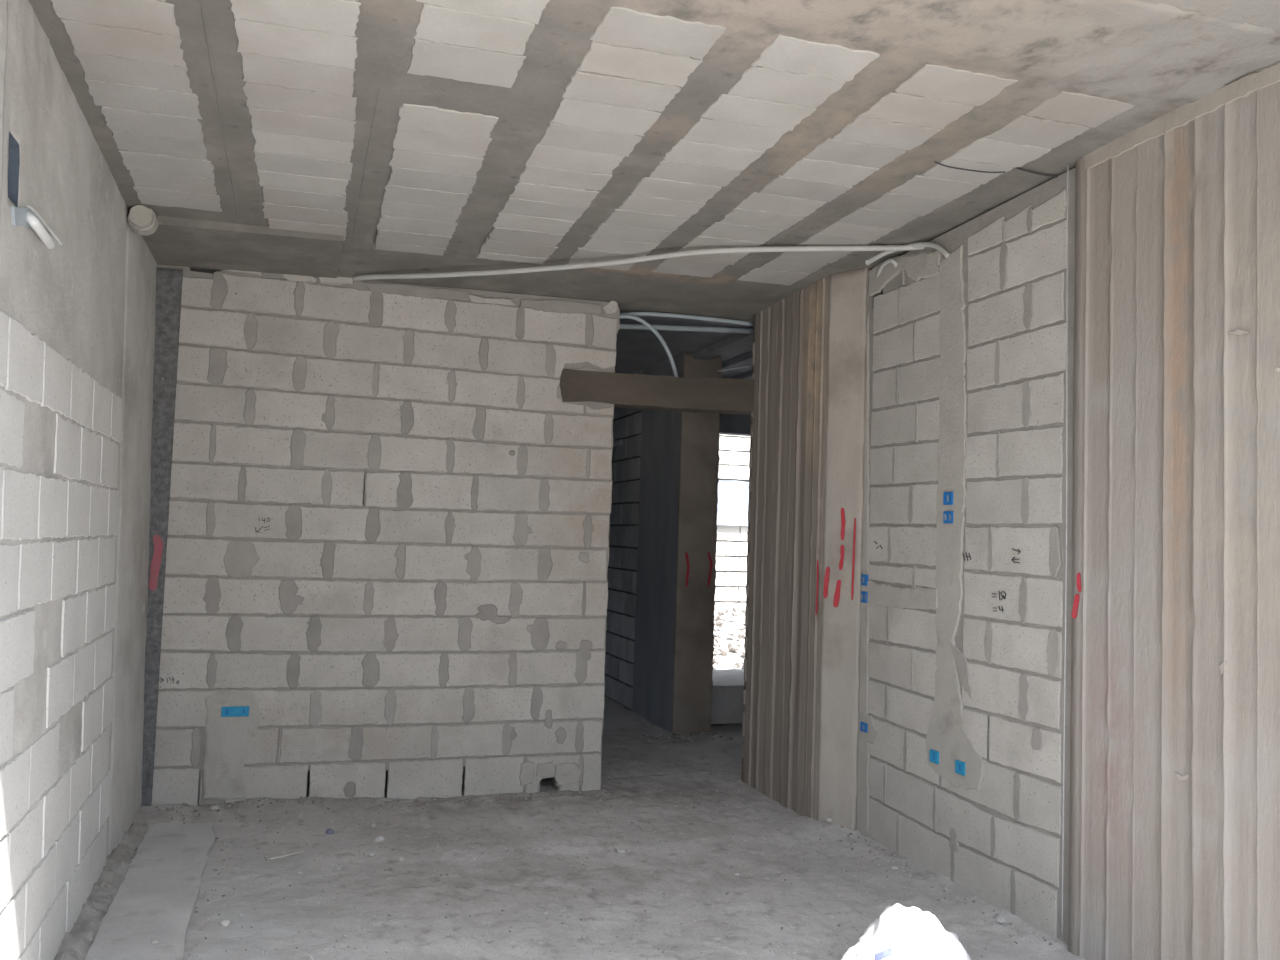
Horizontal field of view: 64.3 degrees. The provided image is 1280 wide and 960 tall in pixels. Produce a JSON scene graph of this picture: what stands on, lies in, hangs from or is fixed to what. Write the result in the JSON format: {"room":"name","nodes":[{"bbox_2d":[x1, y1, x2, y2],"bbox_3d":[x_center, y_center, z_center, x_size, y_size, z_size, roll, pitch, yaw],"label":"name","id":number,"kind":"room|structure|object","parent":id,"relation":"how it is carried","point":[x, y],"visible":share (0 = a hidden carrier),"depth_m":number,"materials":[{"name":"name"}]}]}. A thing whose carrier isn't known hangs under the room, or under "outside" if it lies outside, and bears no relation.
{"room":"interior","nodes":[
{"label":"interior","id":0,"kind":"room"},
{"bbox_2d":[0,0,156,959],"bbox_3d":[-2.035,0.129,3.479,0.331,3.207,3.901,3,-3,-19],"label":"wall","id":1,"kind":"structure","parent":0,"point":[77,317],"depth_m":3.37,"materials":[{"name":"concrete"}]},
{"bbox_2d":[11,206,41,226],"bbox_3d":[-1.741,-0.724,2.856,0.055,0.105,0.341,3,-3,-19],"label":"junction box","id":2,"kind":"object","parent":1,"relation":"attached to","point":[18,213],"visible":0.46,"depth_m":2.77,"materials":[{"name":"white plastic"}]},
{"bbox_2d":[26,211,54,249],"bbox_3d":[-1.752,-0.728,2.974,0.063,0.063,0.335,3,-3,-19],"label":"conduit","id":3,"kind":"object","parent":1,"relation":"attached to","point":[32,220],"visible":0.94,"depth_m":2.87,"materials":[{"name":"white plastic"}]},
{"bbox_2d":[27,205,63,245],"bbox_3d":[-1.788,-0.762,3.063,0.025,0.018,0.450,3,-3,-19],"label":"conduit","id":4,"kind":"object","parent":1,"relation":"attached to","point":[35,212],"visible":0.92,"depth_m":3.02,"materials":[{"name":"white plastic"}]},
{"bbox_2d":[54,807,149,959],"bbox_3d":[-2.002,1.629,3.635,0.165,0.120,3.300,3,-3,-19],"label":"trim","id":5,"kind":"structure","parent":1,"relation":"attached to","point":[75,945],"depth_m":4.00,"materials":[{"name":"grey concrete"}]},
{"bbox_2d":[142,215,342,277],"bbox_3d":[-1.974,-1.169,5.106,0.900,0.090,0.808,3,-3,-19],"label":"beam","id":6,"kind":"structure","parent":1,"relation":"attached to","point":[192,243],"depth_m":5.00,"materials":[{"name":"concrete"}]},
{"bbox_2d":[127,205,158,235],"bbox_3d":[-2.213,-1.157,4.532,0.120,0.119,0.146,3,-3,-19],"label":"plug","id":7,"kind":"object","parent":6,"relation":"attached to","point":[143,220],"visible":1,"depth_m":4.48,"materials":[{"name":"white plastic"}]},
{"bbox_2d":[307,770,309,795],"bbox_3d":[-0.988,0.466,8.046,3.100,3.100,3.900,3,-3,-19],"label":"gap","id":8,"kind":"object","parent":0,"point":[308,775],"depth_m":5.64,"materials":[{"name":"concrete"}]},
{"bbox_2d":[149,264,619,805],"bbox_3d":[-1.449,0.361,5.722,2.657,3.020,0.214,3,-3,-19],"label":"wall","id":9,"kind":"structure","parent":0,"point":[389,519],"depth_m":5.63,"materials":[{"name":"grey concrete"}]},
{"bbox_2d":[141,267,182,805],"bbox_3d":[-2.543,0.300,5.275,0.175,2.820,0.061,3,-3,-19],"label":"column","id":10,"kind":"structure","parent":9,"relation":"attached to","point":[168,281],"depth_m":5.28,"materials":[{"name":"grey concrete"}]},
{"bbox_2d":[221,706,248,716],"bbox_3d":[-2.134,1.218,5.370,0.135,0.052,0.049,3,-3,-19],"label":"electrical box","id":11,"kind":"object","parent":9,"relation":"attached to","point":[233,711],"visible":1,"depth_m":5.35,"materials":[{"name":"blue plastic"}]},
{"bbox_2d":[619,314,677,376],"bbox_3d":[0.005,-0.809,6.287,0.490,0.415,0.062,3,-3,-13],"label":"conduit","id":12,"kind":"object","parent":9,"relation":"attached to","point":[622,316],"visible":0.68,"depth_m":6.32,"materials":[{"name":"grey plastic"}]},
{"bbox_2d":[559,369,753,414],"bbox_3d":[0.109,-0.543,6.278,1.288,0.228,0.174,3,-3,-19],"label":"lintel","id":13,"kind":"object","parent":9,"relation":"attached to","point":[636,391],"visible":0.88,"depth_m":6.20,"materials":[{"name":"concrete"}]},
{"bbox_2d":[114,695,1085,959],"bbox_3d":[0.234,1.852,4.858,5.883,0.260,10.698,3,-3,-19],"label":"floor","id":14,"kind":"structure","parent":0,"point":[631,763],"depth_m":4.46,"materials":[{"name":"grey concrete"}]},
{"bbox_2d":[85,822,214,959],"bbox_3d":[-1.772,1.651,3.606,0.324,0.049,3.100,3,-3,-19],"label":"board","id":15,"kind":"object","parent":14,"relation":"on","point":[158,896],"depth_m":4.01,"materials":[{"name":"grey concrete"}]},
{"bbox_2d":[210,805,219,809],"bbox_3d":[-2.178,1.681,5.218,0.050,0.030,0.048,3,-4,-26],"label":"stone","id":16,"kind":"object","parent":14,"relation":"on","point":[214,807],"visible":0.99,"depth_m":5.20,"materials":[{"name":"white stone"}]},
{"bbox_2d":[219,920,229,925],"bbox_3d":[-1.552,1.654,3.801,0.036,0.021,0.032,1,-3,20],"label":"stone","id":17,"kind":"object","parent":14,"relation":"on","point":[222,922],"visible":1,"depth_m":3.79,"materials":[{"name":"white stone"}]},
{"bbox_2d":[270,850,304,859],"bbox_3d":[-1.570,1.673,4.543,0.015,0.010,0.170,-1,-4,42],"label":"stick","id":18,"kind":"object","parent":14,"relation":"on","point":[304,850],"visible":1,"depth_m":4.53,"materials":[{"name":"beige wood"}]},
{"bbox_2d":[325,828,333,833],"bbox_3d":[-1.521,1.724,4.987,0.038,0.027,0.044,1,-3,19],"label":"stone","id":19,"kind":"object","parent":14,"relation":"on","point":[328,831],"visible":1,"depth_m":4.98,"materials":[{"name":"grey stone"}]},
{"bbox_2d":[374,836,384,841],"bbox_3d":[-1.259,1.734,4.915,0.045,0.031,0.049,0,-4,33],"label":"stone","id":20,"kind":"object","parent":14,"relation":"on","point":[378,838],"visible":1,"depth_m":4.90,"materials":[{"name":"white stone"}]},
{"bbox_2d":[152,731,1051,959],"bbox_3d":[-0.475,1.758,5.237,3.832,0.087,4.377,3,-3,-19],"label":"grit","id":21,"kind":"object","parent":14,"relation":"on","point":[678,735],"visible":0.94,"depth_m":4.88,"materials":[{"name":"grey gravel"}]},
{"bbox_2d":[617,849,624,853],"bbox_3d":[-0.091,1.777,4.870,0.037,0.021,0.036,-1,-4,41],"label":"stone","id":22,"kind":"object","parent":14,"relation":"on","point":[620,851],"visible":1,"depth_m":4.86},
{"bbox_2d":[632,352,721,732],"bbox_3d":[0.296,0.548,8.409,0.332,3.060,0.990,3,-3,-19],"label":"wall pier","id":23,"kind":"object","parent":14,"relation":"on","point":[676,587],"visible":0.87,"depth_m":8.00,"materials":[{"name":"concrete"}]},
{"bbox_2d":[711,669,743,723],"bbox_3d":[1.024,1.856,8.835,1.450,0.305,0.980,3,-3,-19],"label":"step","id":24,"kind":"structure","parent":14,"relation":"on","point":[728,684],"depth_m":8.23,"materials":[{"name":"grey concrete"}]},
{"bbox_2d":[841,903,969,959],"bbox_3d":[0.901,1.599,3.487,0.432,0.256,0.494,3,-3,-19],"label":"sack","id":25,"kind":"object","parent":14,"relation":"on","point":[900,932],"visible":1,"depth_m":3.46,"materials":[{"name":"white plastic"}]},
{"bbox_2d":[996,916,1007,923],"bbox_3d":[1.440,1.756,4.057,0.045,0.027,0.045,2,-3,-9],"label":"stone","id":26,"kind":"object","parent":14,"relation":"on","point":[1003,920],"visible":1,"depth_m":4.04,"materials":[{"name":"white stone"}]},
{"bbox_2d":[605,370,643,709],"bbox_3d":[-0.085,0.579,9.499,0.312,3.096,1.320,3,-3,-19],"label":"wall","id":27,"kind":"structure","parent":0,"point":[627,422],"depth_m":9.19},
{"bbox_2d":[613,439,622,446],"bbox_3d":[-0.210,-0.345,9.484,0.054,0.056,0.248,3,-4,-26],"label":"electrical box","id":28,"kind":"object","parent":27,"relation":"attached to","point":[616,442],"visible":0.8,"depth_m":9.42,"materials":[{"name":"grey plastic"}]},
{"bbox_2d":[28,0,1279,321],"bbox_3d":[-0.232,-1.358,4.107,3.956,0.465,4.308,3,-3,-19],"label":"ceiling","id":29,"kind":"structure","parent":0,"point":[430,136],"depth_m":3.56,"materials":[{"name":"concrete"}]},
{"bbox_2d":[352,245,924,280],"bbox_3d":[-0.057,-1.119,5.165,3.095,0.133,0.189,1,-3,11],"label":"conduit","id":30,"kind":"object","parent":29,"relation":"attached to","point":[873,247],"visible":0.92,"depth_m":5.10,"materials":[{"name":"grey plastic"}]},
{"bbox_2d":[620,312,752,325],"bbox_3d":[0.238,-1.003,6.413,1.025,0.092,0.025,3,-3,-19],"label":"conduit","id":31,"kind":"object","parent":29,"relation":"attached to","point":[659,314],"visible":0.79,"depth_m":6.43,"materials":[{"name":"grey plastic"}]},
{"bbox_2d":[934,161,1004,172],"bbox_3d":[1.295,-1.230,4.014,0.326,0.013,0.035,3,-3,-19],"label":"wire","id":32,"kind":"object","parent":29,"relation":"attached to","point":[935,161],"visible":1,"depth_m":4.03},
{"bbox_2d":[1016,167,1057,176],"bbox_3d":[1.587,-1.222,4.051,0.235,0.012,0.019,3,-3,-23],"label":"wire","id":33,"kind":"object","parent":29,"relation":"attached to","point":[1018,168],"visible":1,"depth_m":4.05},
{"bbox_2d":[615,312,752,379],"bbox_3d":[-0.619,-1.131,8.136,5.700,0.300,4.100,3,-3,-19],"label":"ceiling","id":34,"kind":"structure","parent":0,"point":[636,350],"depth_m":7.70,"materials":[{"name":"concrete"}]},
{"bbox_2d":[619,324,752,333],"bbox_3d":[0.253,-1.010,6.788,1.084,0.106,0.035,3,-3,-19],"label":"conduit","id":35,"kind":"object","parent":34,"relation":"attached to","point":[622,326],"visible":0.82,"depth_m":6.80,"materials":[{"name":"grey plastic"}]},
{"bbox_2d":[718,365,751,371],"bbox_3d":[0.738,-0.865,7.897,0.288,0.073,0.010,3,-3,-19],"label":"rod","id":36,"kind":"object","parent":34,"relation":"attached to","point":[751,365],"visible":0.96,"depth_m":7.89,"materials":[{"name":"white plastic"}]},
{"bbox_2d":[714,434,749,606],"bbox_3d":[1.428,0.362,13.751,6.500,4.500,0.460,3,-3,-19],"label":"wall","id":37,"kind":"structure","parent":0,"point":[734,454],"depth_m":13.47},
{"bbox_2d":[719,377,750,435],"bbox_3d":[1.530,0.464,7.420,1.930,3.200,4.100,3,-3,-19],"label":"wall","id":38,"kind":"structure","parent":0,"point":[730,424],"depth_m":9.22,"materials":[{"name":"concrete"}]},
{"bbox_2d":[741,267,870,830],"bbox_3d":[0.948,0.423,5.855,0.213,3.070,1.166,3,-3,-19],"label":"wall","id":39,"kind":"structure","parent":0,"point":[801,696],"depth_m":5.63,"materials":[{"name":"concrete"}]},
{"bbox_2d":[857,60,1279,959],"bbox_3d":[1.769,0.274,3.866,0.261,3.200,3.406,3,-3,-19],"label":"wall","id":40,"kind":"structure","parent":0,"point":[1174,833],"depth_m":3.75,"materials":[{"name":"concrete"}]},
{"bbox_2d":[860,722,867,732],"bbox_3d":[1.168,1.268,5.226,0.049,0.045,0.060,3,-3,-19],"label":"electrical box","id":41,"kind":"object","parent":40,"relation":"attached to","point":[863,726],"visible":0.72,"depth_m":5.22,"materials":[{"name":"blue plastic"}]},
{"bbox_2d":[861,591,867,602],"bbox_3d":[1.181,0.608,5.288,0.049,0.056,0.062,3,-3,-19],"label":"electrical box","id":42,"kind":"object","parent":40,"relation":"attached to","point":[864,595],"visible":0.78,"depth_m":5.27,"materials":[{"name":"blue plastic"}]},
{"bbox_2d":[861,574,868,585],"bbox_3d":[1.183,0.520,5.296,0.049,0.056,0.062,3,-3,-19],"label":"electrical box","id":43,"kind":"object","parent":40,"relation":"attached to","point":[864,578],"visible":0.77,"depth_m":5.28,"materials":[{"name":"blue plastic"}]},
{"bbox_2d":[876,258,896,277],"bbox_3d":[1.261,-1.089,5.233,0.056,0.062,0.205,3,-3,-19],"label":"conduit","id":44,"kind":"object","parent":40,"relation":"attached to","point":[894,262],"visible":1,"depth_m":5.20,"materials":[{"name":"grey plastic"}]},
{"bbox_2d":[865,242,949,264],"bbox_3d":[1.312,-1.095,4.918,0.437,0.134,0.132,-1,-4,41],"label":"conduit","id":45,"kind":"object","parent":40,"relation":"attached to","point":[938,247],"visible":0.92,"depth_m":4.92,"materials":[{"name":"grey plastic"}]},
{"bbox_2d":[929,749,938,763],"bbox_3d":[1.362,1.263,4.651,0.049,0.055,0.060,3,-3,-19],"label":"electrical box","id":46,"kind":"object","parent":40,"relation":"attached to","point":[934,755],"visible":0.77,"depth_m":4.64,"materials":[{"name":"blue plastic"}]},
{"bbox_2d":[943,492,952,504],"bbox_3d":[1.424,0.085,4.646,0.049,0.058,0.062,3,-3,-19],"label":"electrical box","id":47,"kind":"object","parent":40,"relation":"attached to","point":[947,496],"visible":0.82,"depth_m":4.64,"materials":[{"name":"blue plastic"}]},
{"bbox_2d":[943,511,952,522],"bbox_3d":[1.422,0.171,4.639,0.049,0.055,0.062,3,-3,-19],"label":"electrical box","id":48,"kind":"object","parent":40,"relation":"attached to","point":[947,515],"visible":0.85,"depth_m":4.63,"materials":[{"name":"blue plastic"}]},
{"bbox_2d":[955,760,964,775],"bbox_3d":[1.423,1.262,4.469,0.049,0.055,0.060,3,-3,-19],"label":"electrical box","id":49,"kind":"object","parent":40,"relation":"attached to","point":[959,765],"visible":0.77,"depth_m":4.46,"materials":[{"name":"blue plastic"}]},
{"bbox_2d":[1061,164,1068,937],"bbox_3d":[1.626,0.239,3.891,0.005,2.954,0.017,3,-3,-19],"label":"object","id":50,"kind":"object","parent":40,"relation":"attached to","point":[1067,164],"visible":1,"depth_m":3.88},
{"label":"outside","id":51,"kind":"structure","parent":0,"visible":0},
{"bbox_3d":[-0.096,2.195,7.796,85.000,0.480,105.000,3,-3,-19],"label":"ground","id":52,"kind":"structure","parent":51,"visible":0},
{"bbox_2d":[713,604,745,669],"bbox_3d":[1.619,1.974,11.837,2.800,0.884,3.130,3,-3,-19],"label":"slope","id":53,"kind":"structure","parent":52,"relation":"on","point":[729,622],"depth_m":12.30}
]}

